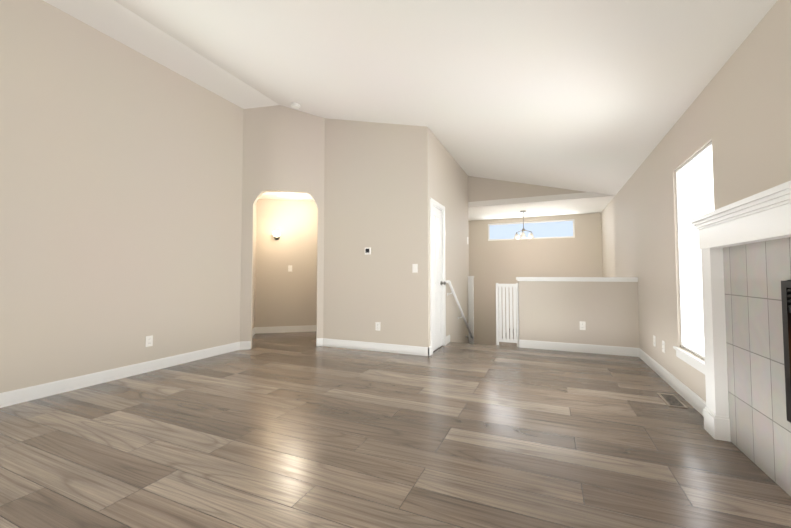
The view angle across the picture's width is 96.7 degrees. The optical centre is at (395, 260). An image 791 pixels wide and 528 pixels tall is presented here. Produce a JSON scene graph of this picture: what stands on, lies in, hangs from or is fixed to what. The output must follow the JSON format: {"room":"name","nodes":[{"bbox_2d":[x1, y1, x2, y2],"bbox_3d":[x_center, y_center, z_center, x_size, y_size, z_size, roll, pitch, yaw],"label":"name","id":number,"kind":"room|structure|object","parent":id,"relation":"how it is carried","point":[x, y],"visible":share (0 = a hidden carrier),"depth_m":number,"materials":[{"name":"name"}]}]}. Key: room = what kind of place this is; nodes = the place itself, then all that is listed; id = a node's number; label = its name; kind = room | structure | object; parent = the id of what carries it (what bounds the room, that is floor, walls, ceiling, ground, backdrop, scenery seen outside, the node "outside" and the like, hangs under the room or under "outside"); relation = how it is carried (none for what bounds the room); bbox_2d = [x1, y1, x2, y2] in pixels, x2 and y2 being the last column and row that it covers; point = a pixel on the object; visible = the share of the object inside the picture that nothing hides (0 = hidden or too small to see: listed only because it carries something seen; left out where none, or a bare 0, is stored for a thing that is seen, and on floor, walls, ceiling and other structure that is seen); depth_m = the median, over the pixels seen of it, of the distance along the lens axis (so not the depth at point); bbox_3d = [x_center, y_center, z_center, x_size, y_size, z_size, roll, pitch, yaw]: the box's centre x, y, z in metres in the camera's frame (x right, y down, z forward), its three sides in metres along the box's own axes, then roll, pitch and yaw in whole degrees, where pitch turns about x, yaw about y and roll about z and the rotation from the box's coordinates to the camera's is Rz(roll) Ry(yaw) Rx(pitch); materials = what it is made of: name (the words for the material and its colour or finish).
{"room":"living room","nodes":[
{"label":"living room","id":0,"kind":"room"},
{"bbox_2d":[0,0,243,392],"bbox_3d":[-3.572,-0.610,2.038,0.120,3.490,6.730,-1,-2,24],"label":"wall","id":1,"kind":"structure","parent":0,"point":[121,166],"depth_m":3.48,"materials":[{"name":"paint"}]},
{"bbox_2d":[0,341,243,407],"bbox_3d":[-3.526,1.074,1.907,0.014,0.113,6.650,-1,-2,24],"label":"baseboard","id":2,"kind":"structure","parent":1,"relation":"attached to","point":[26,394],"depth_m":3.45,"materials":[{"name":"white wood"}]},
{"bbox_2d":[145,335,152,346],"bbox_3d":[-2.687,0.877,3.836,0.008,0.115,0.072,-1,-2,24],"label":"electrical outlet","id":3,"kind":"object","parent":1,"relation":"attached to","point":[149,340],"visible":1,"depth_m":3.84,"materials":[{"name":"white plastic"}]},
{"bbox_2d":[252,202,256,328],"bbox_3d":[-2.436,0.030,5.725,0.120,2.500,1.280,1,-2,-14],"label":"wall","id":4,"kind":"structure","parent":0,"point":[254,260],"depth_m":6.23,"materials":[{"name":"paint"}]},
{"bbox_2d":[240,105,324,347],"bbox_3d":[-1.651,-0.543,5.217,1.156,3.606,0.120,1,-2,-14],"label":"wall","id":5,"kind":"structure","parent":0,"point":[283,149],"depth_m":5.18,"materials":[{"name":"paint"}]},
{"bbox_2d":[258,192,312,200],"bbox_3d":[-1.715,-1.199,6.025,1.700,0.100,1.430,1,-2,-14],"label":"ceiling","id":6,"kind":"structure","parent":0,"point":[269,195],"depth_m":6.23,"materials":[{"name":"paint"}]},
{"bbox_2d":[275,192,310,197],"bbox_3d":[-1.698,-1.144,5.950,0.640,0.014,0.600,1,-2,-14],"label":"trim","id":7,"kind":"structure","parent":6,"relation":"attached to","point":[277,194],"depth_m":6.18,"materials":[{"name":"white"}]},
{"bbox_2d":[255,199,317,326],"bbox_3d":[-1.863,0.064,6.583,1.640,2.500,0.120,1,-2,-14],"label":"wall","id":8,"kind":"structure","parent":0,"point":[284,296],"depth_m":6.49,"materials":[{"name":"paint"}]},
{"bbox_2d":[273,230,280,239],"bbox_3d":[-2.164,-0.470,6.403,0.152,0.172,0.158,-1,-2,24],"label":"sconce","id":9,"kind":"object","parent":8,"relation":"attached to","point":[276,234],"visible":1,"depth_m":6.36,"materials":[{"name":"white glass"}]},
{"bbox_2d":[244,325,315,348],"bbox_3d":[-2.192,1.239,6.073,0.810,0.113,1.866,-1,-2,24],"label":"baseboard","id":10,"kind":"structure","parent":8,"relation":"attached to","point":[277,329],"depth_m":6.39,"materials":[{"name":"white wood"}]},
{"bbox_2d":[300,325,350,344],"bbox_3d":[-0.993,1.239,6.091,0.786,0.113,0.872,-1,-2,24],"label":"baseboard","id":11,"kind":"structure","parent":8,"relation":"attached to","point":[301,330],"depth_m":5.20,"materials":[{"name":"white wood"}]},
{"bbox_2d":[323,118,430,346],"bbox_3d":[-0.300,-0.486,5.018,1.640,3.476,0.120,-1,-2,24],"label":"wall","id":12,"kind":"structure","parent":0,"point":[377,187],"depth_m":4.93,"materials":[{"name":"paint"}]},
{"bbox_2d":[365,247,370,254],"bbox_3d":[-0.393,-0.140,4.967,0.100,0.100,0.019,-1,-2,24],"label":"thermostat","id":13,"kind":"object","parent":12,"relation":"attached to","point":[367,250],"visible":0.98,"depth_m":4.96,"materials":[{"name":"white plastic"}]},
{"bbox_2d":[375,322,379,330],"bbox_3d":[-0.244,0.907,4.867,0.072,0.115,0.008,-1,-2,24],"label":"outlet","id":14,"kind":"object","parent":12,"relation":"attached to","point":[377,326],"visible":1,"depth_m":4.87,"materials":[{"name":"white plastic"}]},
{"bbox_2d":[412,264,417,272],"bbox_3d":[0.259,0.099,4.676,0.072,0.115,0.011,-1,-2,24],"label":"light switch","id":15,"kind":"object","parent":12,"relation":"attached to","point":[414,268],"visible":1,"depth_m":4.67,"materials":[{"name":"white plastic"}]},
{"bbox_2d":[0,329,790,527],"bbox_3d":[-1.320,1.240,2.764,9.365,0.150,10.400,-1,-2,24],"label":"floor","id":16,"kind":"structure","parent":0,"point":[287,430],"depth_m":2.13,"materials":[{"name":"brown wood"}]},
{"bbox_2d":[658,393,686,407],"bbox_3d":[2.318,1.167,2.953,0.120,0.008,0.340,-1,-2,24],"label":"floor vent","id":17,"kind":"object","parent":16,"relation":"in","point":[672,400],"visible":1,"depth_m":2.93,"materials":[{"name":"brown metal"}]},
{"bbox_2d":[688,181,790,496],"bbox_3d":[1.882,0.392,1.465,0.432,1.442,2.040,-1,-2,24],"label":"fireplace","id":18,"kind":"object","parent":16,"relation":"on","point":[745,246],"visible":1,"depth_m":1.95,"materials":[{"name":"white painted wood"},{"name":"gray tile"},{"name":"black metal"}]},
{"bbox_2d":[43,0,776,195],"bbox_3d":[-0.142,-1.774,2.268,6.615,1.659,10.220,-1,-2,24],"label":"ceiling","id":19,"kind":"structure","parent":0,"point":[597,96],"depth_m":3.16,"materials":[{"name":"paint"}]},
{"bbox_2d":[291,102,299,108],"bbox_3d":[-1.420,-2.205,4.998,0.130,0.043,0.130,-1,-2,24],"label":"smoke detector","id":20,"kind":"object","parent":19,"relation":"attached to","point":[294,105],"visible":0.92,"depth_m":4.97,"materials":[{"name":"white plastic"}]},
{"bbox_2d":[430,130,468,352],"bbox_3d":[0.907,0.477,5.844,0.120,4.516,2.430,-1,-2,24],"label":"wall","id":21,"kind":"structure","parent":0,"point":[449,182],"depth_m":5.88,"materials":[{"name":"paint"}]},
{"bbox_2d":[430,198,445,354],"bbox_3d":[0.553,0.209,5.021,0.136,2.087,0.704,-1,-2,24],"label":"trim","id":22,"kind":"structure","parent":21,"relation":"attached to","point":[436,204],"depth_m":5.22,"materials":[{"name":"white wood"}]},
{"bbox_2d":[432,206,445,350],"bbox_3d":[0.604,0.243,4.997,0.110,2.002,0.556,-1,-2,24],"label":"closet door","id":23,"kind":"structure","parent":21,"relation":"in","point":[437,268],"depth_m":5.03,"materials":[{"name":"white wood"}]},
{"bbox_2d":[446,335,449,343],"bbox_3d":[0.801,1.212,5.406,0.014,0.113,0.265,-1,-2,24],"label":"baseboard","id":24,"kind":"structure","parent":21,"relation":"attached to","point":[447,337],"depth_m":5.40,"materials":[{"name":"white"}]},
{"bbox_2d":[445,280,472,337],"bbox_3d":[1.116,0.891,6.032,0.094,1.139,1.712,-1,-2,24],"label":"stair handrail","id":25,"kind":"object","parent":21,"relation":"attached to","point":[457,302],"visible":0.92,"depth_m":5.82,"materials":[{"name":"white wood"}]},
{"bbox_2d":[468,276,473,343],"bbox_3d":[1.476,1.310,6.830,0.099,2.030,0.102,-1,-2,24],"label":"trim","id":26,"kind":"structure","parent":21,"relation":"attached to","point":[471,303],"depth_m":6.82,"materials":[{"name":"white wood"}]},
{"bbox_2d":[468,176,583,201],"bbox_3d":[2.621,-1.441,6.562,2.505,0.626,0.120,-1,-2,24],"label":"wall","id":27,"kind":"structure","parent":0,"point":[482,189],"depth_m":6.74,"materials":[{"name":"paint"}]},
{"bbox_2d":[468,213,602,344],"bbox_3d":[3.041,0.881,8.253,3.165,3.900,0.120,-1,-2,24],"label":"wall","id":28,"kind":"structure","parent":0,"point":[492,264],"depth_m":8.28,"materials":[{"name":"paint"}]},
{"bbox_2d":[488,219,574,240],"bbox_3d":[3.144,-0.710,8.259,1.896,0.416,0.060,-1,-2,24],"label":"window","id":29,"kind":"structure","parent":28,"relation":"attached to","point":[549,229],"depth_m":8.22,"materials":[{"name":"white"}]},
{"bbox_2d":[468,192,614,220],"bbox_3d":[2.764,-1.100,7.512,3.515,0.100,2.000,-1,-2,24],"label":"ceiling","id":30,"kind":"structure","parent":0,"point":[568,204],"depth_m":6.94,"materials":[{"name":"paint"}]},
{"bbox_2d":[514,211,533,238],"bbox_3d":[2.685,-0.764,7.380,0.424,0.579,0.388,-1,-2,24],"label":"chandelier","id":31,"kind":"object","parent":30,"relation":"hanging from","point":[522,235],"visible":1,"depth_m":7.41,"materials":[{"name":"white glass"}]},
{"bbox_2d":[518,281,638,347],"bbox_3d":[2.496,0.758,4.891,1.465,0.980,0.120,-1,-2,24],"label":"wall","id":32,"kind":"structure","parent":0,"point":[559,311],"depth_m":4.82,"materials":[{"name":"paint"}]},
{"bbox_2d":[496,283,518,346],"bbox_3d":[1.665,0.795,5.229,0.322,0.928,0.035,-1,-2,24],"label":"gate","id":33,"kind":"object","parent":32,"relation":"attached to","point":[500,298],"visible":1,"depth_m":5.22,"materials":[{"name":"white"}]},
{"bbox_2d":[516,277,637,281],"bbox_3d":[2.481,0.258,4.917,1.493,0.058,0.180,-1,-2,24],"label":"trim","id":34,"kind":"structure","parent":32,"relation":"on","point":[608,279],"depth_m":4.79,"materials":[{"name":"white wood"}]},
{"bbox_2d":[519,340,635,356],"bbox_3d":[2.454,1.189,4.819,1.432,0.113,0.014,-1,-2,24],"label":"baseboard","id":35,"kind":"structure","parent":32,"relation":"attached to","point":[559,346],"depth_m":4.79,"materials":[{"name":"white wood"}]},
{"bbox_2d":[580,321,585,329],"bbox_3d":[2.549,0.884,4.791,0.072,0.115,0.008,-1,-2,24],"label":"outlet","id":36,"kind":"object","parent":32,"relation":"attached to","point":[582,325],"visible":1,"depth_m":4.79,"materials":[{"name":"white plastic"}]},
{"bbox_2d":[601,0,790,401],"bbox_3d":[3.019,0.715,4.062,0.160,3.900,7.820,-1,-2,24],"label":"wall","id":37,"kind":"structure","parent":0,"point":[737,113],"depth_m":2.64,"materials":[{"name":"paint"}]},
{"bbox_2d":[653,335,655,346],"bbox_3d":[2.837,0.877,3.852,0.008,0.115,0.072,-1,-2,24],"label":"electrical outlet","id":38,"kind":"object","parent":37,"relation":"attached to","point":[654,340],"visible":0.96,"depth_m":3.84,"materials":[{"name":"white plastic"}]},
{"bbox_2d":[662,340,664,352],"bbox_3d":[2.704,0.865,3.550,0.008,0.115,0.072,-1,-2,24],"label":"electrical outlet","id":39,"kind":"object","parent":37,"relation":"attached to","point":[663,346],"visible":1,"depth_m":3.54,"materials":[{"name":"white plastic"}]},
{"bbox_2d":[636,348,705,416],"bbox_3d":[2.667,1.135,3.457,0.014,0.113,2.340,-1,-2,24],"label":"baseboard","id":40,"kind":"structure","parent":37,"relation":"attached to","point":[684,391],"depth_m":3.20,"materials":[{"name":"white wood"}]},
{"bbox_2d":[673,142,713,373],"bbox_3d":[2.371,0.006,2.790,0.075,1.678,0.900,-1,-2,24],"label":"window","id":41,"kind":"structure","parent":37,"relation":"in","point":[694,188],"depth_m":2.89,"materials":[{"name":"white glass"}]}
]}

